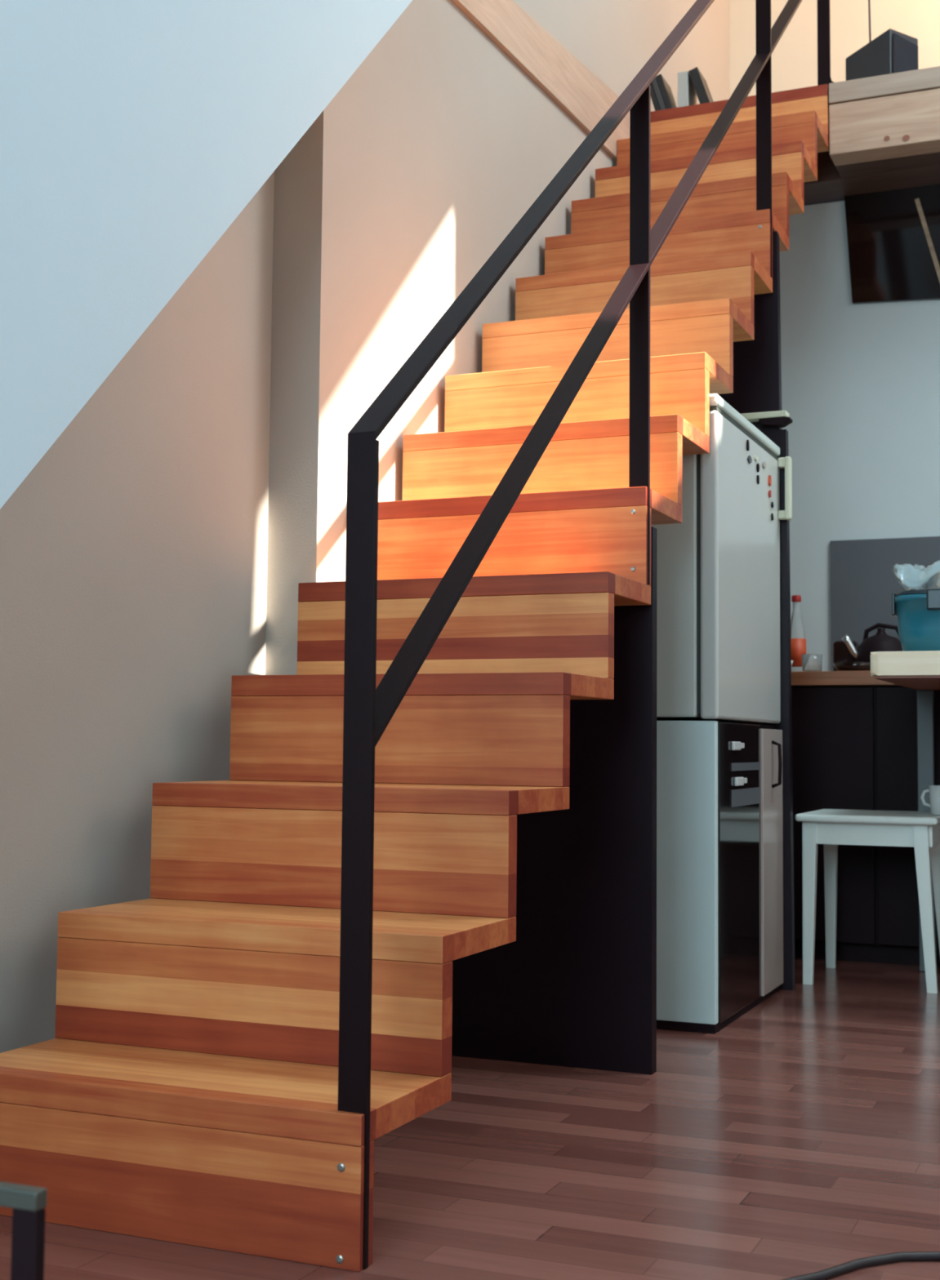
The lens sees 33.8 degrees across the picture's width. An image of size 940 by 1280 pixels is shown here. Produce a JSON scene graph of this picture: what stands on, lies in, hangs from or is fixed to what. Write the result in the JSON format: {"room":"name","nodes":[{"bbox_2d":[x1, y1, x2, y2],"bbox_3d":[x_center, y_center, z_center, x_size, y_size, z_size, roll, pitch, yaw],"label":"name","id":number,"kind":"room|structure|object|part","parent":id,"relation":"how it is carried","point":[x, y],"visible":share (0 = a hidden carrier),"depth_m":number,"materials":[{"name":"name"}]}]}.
{"room":"loft apartment","nodes":[
{"label":"loft apartment","id":0,"kind":"room"},
{"bbox_2d":[0,0,412,508],"bbox_3d":[-0.779,-1.571,2.273,0.142,4.800,7.666,-1,-4,23],"label":"ceiling","id":1,"kind":"structure","parent":0,"point":[134,134],"depth_m":2.54,"materials":[{"name":"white paint"}]},
{"bbox_2d":[0,0,728,1053],"bbox_3d":[-0.737,-1.520,3.033,0.380,4.800,9.100,-1,-4,23],"label":"wall","id":2,"kind":"structure","parent":0,"point":[157,553],"depth_m":3.39,"materials":[{"name":"paint"}]},
{"bbox_2d":[451,0,629,161],"bbox_3d":[0.195,-1.839,4.728,0.018,0.380,2.500,-1,-4,23],"label":"beam","id":3,"kind":"structure","parent":2,"relation":"attached to","point":[580,94],"depth_m":4.82,"materials":[{"name":"brown wood"}]},
{"bbox_2d":[0,957,939,1279],"bbox_3d":[1.136,0.888,2.063,4.900,0.100,9.300,-1,-4,23],"label":"floor","id":4,"kind":"structure","parent":0,"point":[799,1136],"depth_m":2.52,"materials":[{"name":"brown wood"}]},
{"bbox_2d":[0,1181,47,1279],"bbox_3d":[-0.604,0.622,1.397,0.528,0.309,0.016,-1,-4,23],"label":"table","id":5,"kind":"object","parent":4,"relation":"on","point":[28,1202],"visible":1,"depth_m":1.30,"materials":[{"name":"black paint"}]},
{"bbox_3d":[-0.373,0.626,1.298,0.026,0.292,0.012,-1,-4,23],"label":"leg","id":6,"kind":"part","parent":5,"relation":"part of","materials":[{"name":"black paint"}]},
{"bbox_2d":[0,84,829,1271],"bbox_3d":[0.304,-0.547,3.957,0.736,3.000,3.744,-1,-4,23],"label":"staircase","id":7,"kind":"structure","parent":4,"relation":"on","point":[184,1091],"depth_m":2.99,"materials":[{"name":"brown wood"}]},
{"bbox_3d":[0.073,0.341,3.428,0.694,1.155,0.034,-1,-4,23],"label":"support panel","id":8,"kind":"part","parent":7,"relation":"part of","materials":[{"name":"black wood"}]},
{"bbox_2d":[337,0,833,1269],"bbox_3d":[0.561,-1.022,3.811,0.140,3.933,3.590,-1,-4,23],"label":"stair railing","id":9,"kind":"object","parent":7,"relation":"attached to","point":[368,710],"visible":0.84,"depth_m":2.43,"materials":[{"name":"black metal"}]},
{"bbox_3d":[-0.150,0.276,2.073,0.044,1.098,0.011,-1,-4,23],"label":"post","id":10,"kind":"part","parent":9,"relation":"part of","materials":[{"name":"black metal"}]},
{"bbox_3d":[0.108,-0.332,2.709,0.044,1.038,1.279,-1,-4,23],"label":"rail","id":11,"kind":"part","parent":9,"relation":"part of","materials":[{"name":"black metal"}]},
{"bbox_3d":[0.569,-1.568,3.847,0.044,2.837,3.590,-1,-4,23],"label":"handrail","id":12,"kind":"part","parent":9,"relation":"part of","materials":[{"name":"black metal"}]},
{"bbox_3d":[0.365,-0.659,3.326,0.044,1.086,0.011,-1,-4,23],"label":"post","id":13,"kind":"part","parent":9,"relation":"part of","materials":[{"name":"black metal"}]},
{"bbox_3d":[0.613,-1.261,3.937,0.044,0.995,1.226,-1,-4,23],"label":"rail","id":14,"kind":"part","parent":9,"relation":"part of","materials":[{"name":"black metal"}]},
{"bbox_3d":[0.858,-1.571,4.528,0.044,1.042,0.011,-1,-4,23],"label":"post","id":15,"kind":"part","parent":9,"relation":"part of","materials":[{"name":"black metal"}]},
{"bbox_3d":[1.056,-2.077,5.015,0.044,0.792,0.972,-1,-4,23],"label":"rail","id":16,"kind":"part","parent":9,"relation":"part of","materials":[{"name":"black metal"}]},
{"bbox_3d":[1.252,-2.371,5.488,0.044,0.860,0.011,-1,-4,23],"label":"post","id":17,"kind":"part","parent":9,"relation":"part of","materials":[{"name":"black metal"}]},
{"bbox_2d":[648,82,660,111],"bbox_3d":[0.703,-2.006,5.787,0.066,0.161,0.130,-1,-4,23],"label":"book","id":18,"kind":"object","parent":7,"relation":"on","point":[653,96],"visible":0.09,"depth_m":5.72,"materials":[{"name":"black paper"}]},
{"bbox_2d":[651,76,666,110],"bbox_3d":[0.723,-2.006,5.779,0.065,0.160,0.130,-1,-4,23],"label":"book","id":19,"kind":"object","parent":7,"relation":"on","point":[655,83],"visible":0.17,"depth_m":5.72,"materials":[{"name":"black paper"}]},
{"bbox_2d":[655,74,676,108],"bbox_3d":[0.743,-2.007,5.770,0.068,0.162,0.130,-1,-4,23],"label":"book","id":20,"kind":"object","parent":7,"relation":"on","point":[665,90],"visible":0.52,"depth_m":5.72,"materials":[{"name":"black paper"}]},
{"bbox_2d":[677,71,696,106],"bbox_3d":[0.805,-2.006,5.743,0.038,0.157,0.130,-1,-4,23],"label":"book","id":21,"kind":"object","parent":7,"relation":"on","point":[686,95],"visible":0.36,"depth_m":5.69,"materials":[{"name":"white paper"}]},
{"bbox_2d":[688,66,713,103],"bbox_3d":[0.864,-2.011,5.719,0.086,0.166,0.130,-1,-4,23],"label":"book","id":22,"kind":"object","parent":7,"relation":"on","point":[699,82],"visible":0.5,"depth_m":5.66,"materials":[{"name":"black paper"}]},
{"bbox_3d":[0.589,-0.096,4.608,0.736,2.194,0.035,-1,-4,23],"label":"support panel","id":23,"kind":"part","parent":7,"relation":"part of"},
{"bbox_2d":[740,410,792,427],"bbox_3d":[0.857,-0.636,4.484,0.145,0.042,0.048,-1,-4,23],"label":"wall bracket","id":24,"kind":"object","parent":7,"relation":"attached to","point":[776,419],"visible":0.83,"depth_m":4.46,"materials":[{"name":"beige plastic"}]},
{"bbox_2d":[740,410,788,422],"bbox_3d":[0.853,-0.647,4.487,0.135,0.018,0.048,-1,-4,23],"label":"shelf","id":25,"kind":"object","parent":24,"relation":"attached to","point":[776,415],"depth_m":4.46,"materials":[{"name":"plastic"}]},
{"bbox_2d":[656,720,782,1034],"bbox_3d":[0.476,0.598,4.178,0.640,0.748,0.743,-1,-4,23],"label":"oven","id":26,"kind":"object","parent":4,"relation":"on","point":[719,828],"visible":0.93,"depth_m":3.78,"materials":[{"name":"white metal"},{"name":"black glass"},{"name":"grey metal"}]},
{"bbox_3d":[0.319,0.564,3.857,0.602,0.726,0.028,-1,-4,23],"label":"panel","id":27,"kind":"part","parent":26,"relation":"part of","materials":[{"name":"white metal"}]},
{"bbox_2d":[650,393,791,723],"bbox_3d":[0.483,-0.179,4.223,0.645,0.799,0.740,-1,-4,23],"label":"fridge","id":28,"kind":"object","parent":26,"relation":"on","point":[717,569],"visible":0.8,"depth_m":3.84,"materials":[{"name":"metal"}]},
{"bbox_3d":[0.727,-0.163,4.121,0.045,0.758,0.736,-1,-4,23],"label":"door","id":29,"kind":"part","parent":28,"relation":"part of","materials":[{"name":"white metal"}]},
{"bbox_3d":[0.471,-0.563,4.256,0.611,0.029,0.740,-1,-4,23],"label":"panel","id":30,"kind":"part","parent":28,"relation":"part of","materials":[{"name":"metal"}]},
{"bbox_2d":[746,440,749,450],"bbox_3d":[0.733,-0.514,4.087,0.004,0.029,0.018,-1,-4,23],"label":"magnet","id":31,"kind":"object","parent":28,"relation":"attached to","point":[747,441],"visible":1,"depth_m":4.08,"materials":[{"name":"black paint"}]},
{"bbox_2d":[746,455,751,463],"bbox_3d":[0.741,-0.479,4.104,0.004,0.020,0.039,-1,-4,23],"label":"magnet","id":32,"kind":"object","parent":28,"relation":"attached to","point":[748,458],"visible":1,"depth_m":4.10,"materials":[{"name":"grey metal"}]},
{"bbox_2d":[755,463,759,471],"bbox_3d":[0.780,-0.467,4.196,0.004,0.023,0.020,-1,-4,23],"label":"magnet","id":33,"kind":"object","parent":28,"relation":"attached to","point":[757,464],"visible":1,"depth_m":4.19,"materials":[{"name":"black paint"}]},
{"bbox_2d":[756,475,759,484],"bbox_3d":[0.780,-0.435,4.194,0.004,0.024,0.015,-1,-4,23],"label":"magnet","id":34,"kind":"object","parent":28,"relation":"attached to","point":[757,476],"visible":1,"depth_m":4.19,"materials":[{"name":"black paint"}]},
{"bbox_2d":[761,461,765,468],"bbox_3d":[0.811,-0.483,4.270,0.004,0.020,0.034,-1,-4,23],"label":"magnet","id":35,"kind":"object","parent":28,"relation":"attached to","point":[763,463],"visible":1,"depth_m":4.26},
{"bbox_2d":[768,475,771,485],"bbox_3d":[0.838,-0.445,4.332,0.004,0.029,0.025,-1,-4,23],"label":"magnet","id":36,"kind":"object","parent":28,"relation":"attached to","point":[769,476],"visible":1,"depth_m":4.33},
{"bbox_2d":[768,489,771,497],"bbox_3d":[0.838,-0.409,4.329,0.004,0.021,0.020,-1,-4,23],"label":"magnet","id":37,"kind":"object","parent":28,"relation":"attached to","point":[769,491],"visible":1,"depth_m":4.33,"materials":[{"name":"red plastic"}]},
{"bbox_3d":[0.903,-0.434,4.443,0.036,0.182,0.031,-1,-4,23],"label":"handle","id":38,"kind":"part","parent":28,"relation":"part of","materials":[{"name":"beige plastic"}]},
{"bbox_3d":[0.682,0.269,3.935,0.008,0.022,0.120,-1,-4,23],"label":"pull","id":39,"kind":"part","parent":26,"relation":"part of","materials":[{"name":"white plastic"}]},
{"bbox_3d":[0.687,0.577,3.963,0.015,0.725,0.454,-1,-4,23],"label":"black door","id":40,"kind":"part","parent":26,"relation":"part of","materials":[{"name":"black glass"}]},
{"bbox_3d":[0.693,0.361,3.956,0.008,0.022,0.120,-1,-4,23],"label":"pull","id":41,"kind":"part","parent":26,"relation":"part of","materials":[{"name":"white plastic"}]},
{"bbox_3d":[0.830,0.606,4.290,0.021,0.715,0.255,-1,-4,23],"label":"beige door","id":42,"kind":"part","parent":26,"relation":"part of","materials":[{"name":"beige metal"}]},
{"bbox_3d":[0.848,0.344,4.284,0.030,0.132,0.010,-1,-4,23],"label":"handle","id":43,"kind":"part","parent":26,"relation":"part of","materials":[{"name":"black paint"}]},
{"bbox_2d":[781,1251,939,1279],"bbox_3d":[0.529,0.821,1.994,0.831,0.012,0.156,1,-4,-12],"label":"cable","id":44,"kind":"object","parent":4,"relation":"on","point":[857,1264],"visible":1,"depth_m":2.05,"materials":[{"name":"rubber"}]},
{"bbox_2d":[791,685,939,966],"bbox_3d":[1.961,0.601,5.037,2.300,0.885,0.728,-1,-4,23],"label":"base cabinet","id":45,"kind":"object","parent":4,"relation":"on","point":[854,747],"visible":0.55,"depth_m":4.95,"materials":[{"name":"black paint"}]},
{"bbox_3d":[1.031,0.563,5.050,0.560,0.815,0.019,-1,-4,23],"label":"door","id":46,"kind":"part","parent":45,"relation":"part of","materials":[{"name":"black paint"}]},
{"bbox_2d":[791,671,898,686],"bbox_3d":[1.966,0.135,5.057,2.330,0.046,0.748,-1,-4,23],"label":"countertop","id":47,"kind":"structure","parent":45,"relation":"on","point":[798,678],"depth_m":4.99,"materials":[{"name":"brown wood"}]},
{"bbox_2d":[790,595,805,671],"bbox_3d":[1.126,-0.016,5.345,0.065,0.276,0.065,-1,-4,23],"label":"bottle","id":48,"kind":"object","parent":47,"relation":"on","point":[797,641],"visible":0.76,"depth_m":5.32,"materials":[{"name":"orange"}]},
{"bbox_2d":[801,653,822,671],"bbox_3d":[1.139,0.079,5.159,0.068,0.062,0.068,-1,-4,23],"label":"glass tumbler","id":49,"kind":"object","parent":47,"relation":"on","point":[810,662],"visible":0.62,"depth_m":5.13,"materials":[{"name":"white"}]},
{"bbox_2d":[832,640,858,671],"bbox_3d":[1.309,0.066,5.392,0.080,0.122,0.080,-1,-4,23],"label":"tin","id":50,"kind":"object","parent":47,"relation":"on","point":[841,653],"visible":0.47,"depth_m":5.36,"materials":[{"name":"brown metal"}]},
{"bbox_2d":[832,662,870,671],"bbox_3d":[1.268,0.091,5.092,0.150,0.030,0.150,-1,-4,23],"label":"bowl","id":51,"kind":"object","parent":47,"relation":"on","point":[841,666],"visible":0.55,"depth_m":5.04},
{"bbox_2d":[840,622,902,662],"bbox_3d":[1.385,0.030,5.286,0.215,0.180,0.180,-1,-4,23],"label":"kettle","id":52,"kind":"object","parent":47,"relation":"on","point":[880,642],"visible":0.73,"depth_m":5.24,"materials":[{"name":"black paint"}]},
{"bbox_3d":[1.304,0.028,5.275,0.077,0.096,0.025,1,-4,0],"label":"spout","id":53,"kind":"part","parent":52,"relation":"part of","materials":[{"name":"metal"}]},
{"bbox_3d":[1.414,-0.012,5.287,0.155,0.094,0.016,-1,-4,23],"label":"handle","id":54,"kind":"part","parent":52,"relation":"part of","materials":[{"name":"black paint"}]},
{"bbox_3d":[1.556,0.553,4.827,0.560,0.815,0.019,-1,-4,23],"label":"door","id":55,"kind":"part","parent":45,"relation":"part of","materials":[{"name":"black paint"}]},
{"bbox_2d":[795,808,939,993],"bbox_3d":[1.211,0.763,4.616,0.400,0.492,0.430,-1,-4,23],"label":"stool","id":56,"kind":"object","parent":4,"relation":"on","point":[831,828],"visible":1,"depth_m":4.50,"materials":[{"name":"white paint"}]},
{"bbox_3d":[0.995,0.766,4.526,0.041,0.468,0.051,-1,-4,23],"label":"leg","id":57,"kind":"part","parent":56,"relation":"part of","materials":[{"name":"white paint"}]},
{"bbox_3d":[1.130,0.789,4.843,0.041,0.468,0.054,-1,-4,23],"label":"leg","id":58,"kind":"part","parent":56,"relation":"part of","materials":[{"name":"white paint"}]},
{"bbox_3d":[1.214,0.528,4.632,0.400,0.022,0.430,-1,-4,23],"label":"seat","id":59,"kind":"part","parent":56,"relation":"part of","materials":[{"name":"white paint"}]},
{"bbox_3d":[1.292,0.761,4.399,0.064,0.468,0.051,-1,-4,23],"label":"leg","id":60,"kind":"part","parent":56,"relation":"part of","materials":[{"name":"white paint"}]},
{"bbox_2d":[920,785,939,815],"bbox_3d":[1.368,0.467,4.514,0.072,0.085,0.085,4,-5,-42],"label":"cup","id":61,"kind":"object","parent":56,"relation":"on","point":[934,790],"visible":1,"depth_m":4.49,"materials":[{"name":"white ceramic"}]},
{"bbox_3d":[1.329,0.461,4.518,0.030,0.056,0.011,0,-4,10],"label":"handle","id":62,"kind":"part","parent":61,"relation":"part of","materials":[{"name":"white ceramic"}]},
{"bbox_3d":[1.428,0.783,4.717,0.064,0.468,0.054,-1,-4,23],"label":"leg","id":63,"kind":"part","parent":56,"relation":"part of","materials":[{"name":"white paint"}]},
{"bbox_2d":[870,650,939,972],"bbox_3d":[1.722,0.518,4.220,1.099,0.937,0.912,-1,-4,23],"label":"bar table","id":64,"kind":"object","parent":4,"relation":"on","point":[918,670],"visible":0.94,"depth_m":4.61,"materials":[{"name":"beige wood"}]},
{"bbox_2d":[891,560,939,651],"bbox_3d":[1.236,-0.094,4.118,0.220,0.260,0.220,-1,-4,23],"label":"bucket","id":65,"kind":"object","parent":64,"relation":"on","point":[917,611],"visible":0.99,"depth_m":4.06,"materials":[{"name":"teal plastic"}]},
{"bbox_3d":[1.240,-0.121,4.128,0.198,0.014,0.198,-1,-4,23],"label":"lid","id":66,"kind":"part","parent":65,"relation":"part of","materials":[{"name":"teal plastic"}]},
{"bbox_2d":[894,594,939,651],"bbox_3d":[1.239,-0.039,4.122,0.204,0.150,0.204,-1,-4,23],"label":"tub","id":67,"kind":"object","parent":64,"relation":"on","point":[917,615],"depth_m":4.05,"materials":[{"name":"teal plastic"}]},
{"bbox_3d":[1.415,0.589,4.800,0.050,0.867,0.030,-1,-4,23],"label":"leg","id":68,"kind":"part","parent":64,"relation":"part of","materials":[{"name":"grey metal"}]},
{"bbox_2d":[728,0,939,97],"bbox_3d":[3.156,-2.765,6.363,4.220,1.800,0.100,-1,-4,23],"label":"wall","id":69,"kind":"structure","parent":0,"point":[794,56],"depth_m":6.98,"materials":[{"name":"beige paint"}]},
{"bbox_2d":[779,200,939,671],"bbox_3d":[2.721,-0.309,5.230,4.220,2.740,0.100,-1,-4,23],"label":"wall","id":70,"kind":"structure","parent":0,"point":[860,382],"depth_m":5.77,"materials":[{"name":"paint"}]},
{"bbox_2d":[830,536,939,671],"bbox_3d":[2.114,-0.125,5.415,1.688,0.518,0.011,-1,-4,23],"label":"panel","id":71,"kind":"object","parent":70,"relation":"attached to","point":[863,580],"visible":0.6,"depth_m":5.69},
{"bbox_2d":[844,183,939,303],"bbox_3d":[1.783,-1.460,5.640,0.828,0.475,0.028,-1,-4,23],"label":"television","id":72,"kind":"object","parent":70,"relation":"attached to","point":[893,236],"visible":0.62,"depth_m":5.72,"materials":[{"name":"black plastic"}]},
{"bbox_2d":[803,151,939,205],"bbox_3d":[2.881,-1.785,5.672,4.220,0.248,1.255,-1,-4,23],"label":"beam","id":73,"kind":"structure","parent":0,"point":[829,187],"depth_m":5.67,"materials":[{"name":"black wood"}]},
{"bbox_2d":[835,151,939,177],"bbox_3d":[2.937,-1.837,4.890,3.503,0.247,0.142,-1,-4,23],"label":"beam","id":74,"kind":"structure","parent":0,"point":[931,159],"depth_m":5.50,"materials":[{"name":"wood"}]},
{"bbox_3d":[1.253,-3.966,2.303,4.700,0.020,9.200,-1,-4,23],"label":"ceiling","id":75,"kind":"structure","parent":0,"visible":0},
{"bbox_2d":[867,0,871,42],"bbox_3d":[1.399,-2.842,5.462,0.022,1.797,0.007,-1,-4,23],"label":"hanging cord","id":76,"kind":"object","parent":75,"relation":"hanging from","point":[868,1],"visible":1,"depth_m":5.41,"materials":[{"name":"rubber"}]},
{"bbox_3d":[3.367,-1.599,1.287,0.100,4.800,9.100,-1,-4,23],"label":"wall","id":77,"kind":"structure","parent":0,"visible":0},
{"bbox_2d":[828,66,939,165],"bbox_3d":[2.885,-1.844,4.768,3.503,0.255,0.120,-1,-4,23],"label":"beam","id":78,"kind":"structure","parent":77,"relation":"attached to","point":[895,114],"depth_m":5.33,"materials":[{"name":"brown wood"}]},
{"bbox_2d":[844,28,918,80],"bbox_3d":[1.450,-2.026,5.444,0.212,0.170,0.144,-3,-5,43],"label":"loudspeaker","id":79,"kind":"object","parent":78,"relation":"on","point":[892,51],"visible":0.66,"depth_m":5.38,"materials":[{"name":"black plastic"}]},
{"bbox_2d":[892,32,918,72],"bbox_3d":[1.512,-2.025,5.381,0.123,0.138,0.007,3,-5,-33],"label":"grille","id":80,"kind":"object","parent":79,"relation":"attached to","point":[904,46],"depth_m":5.38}
]}

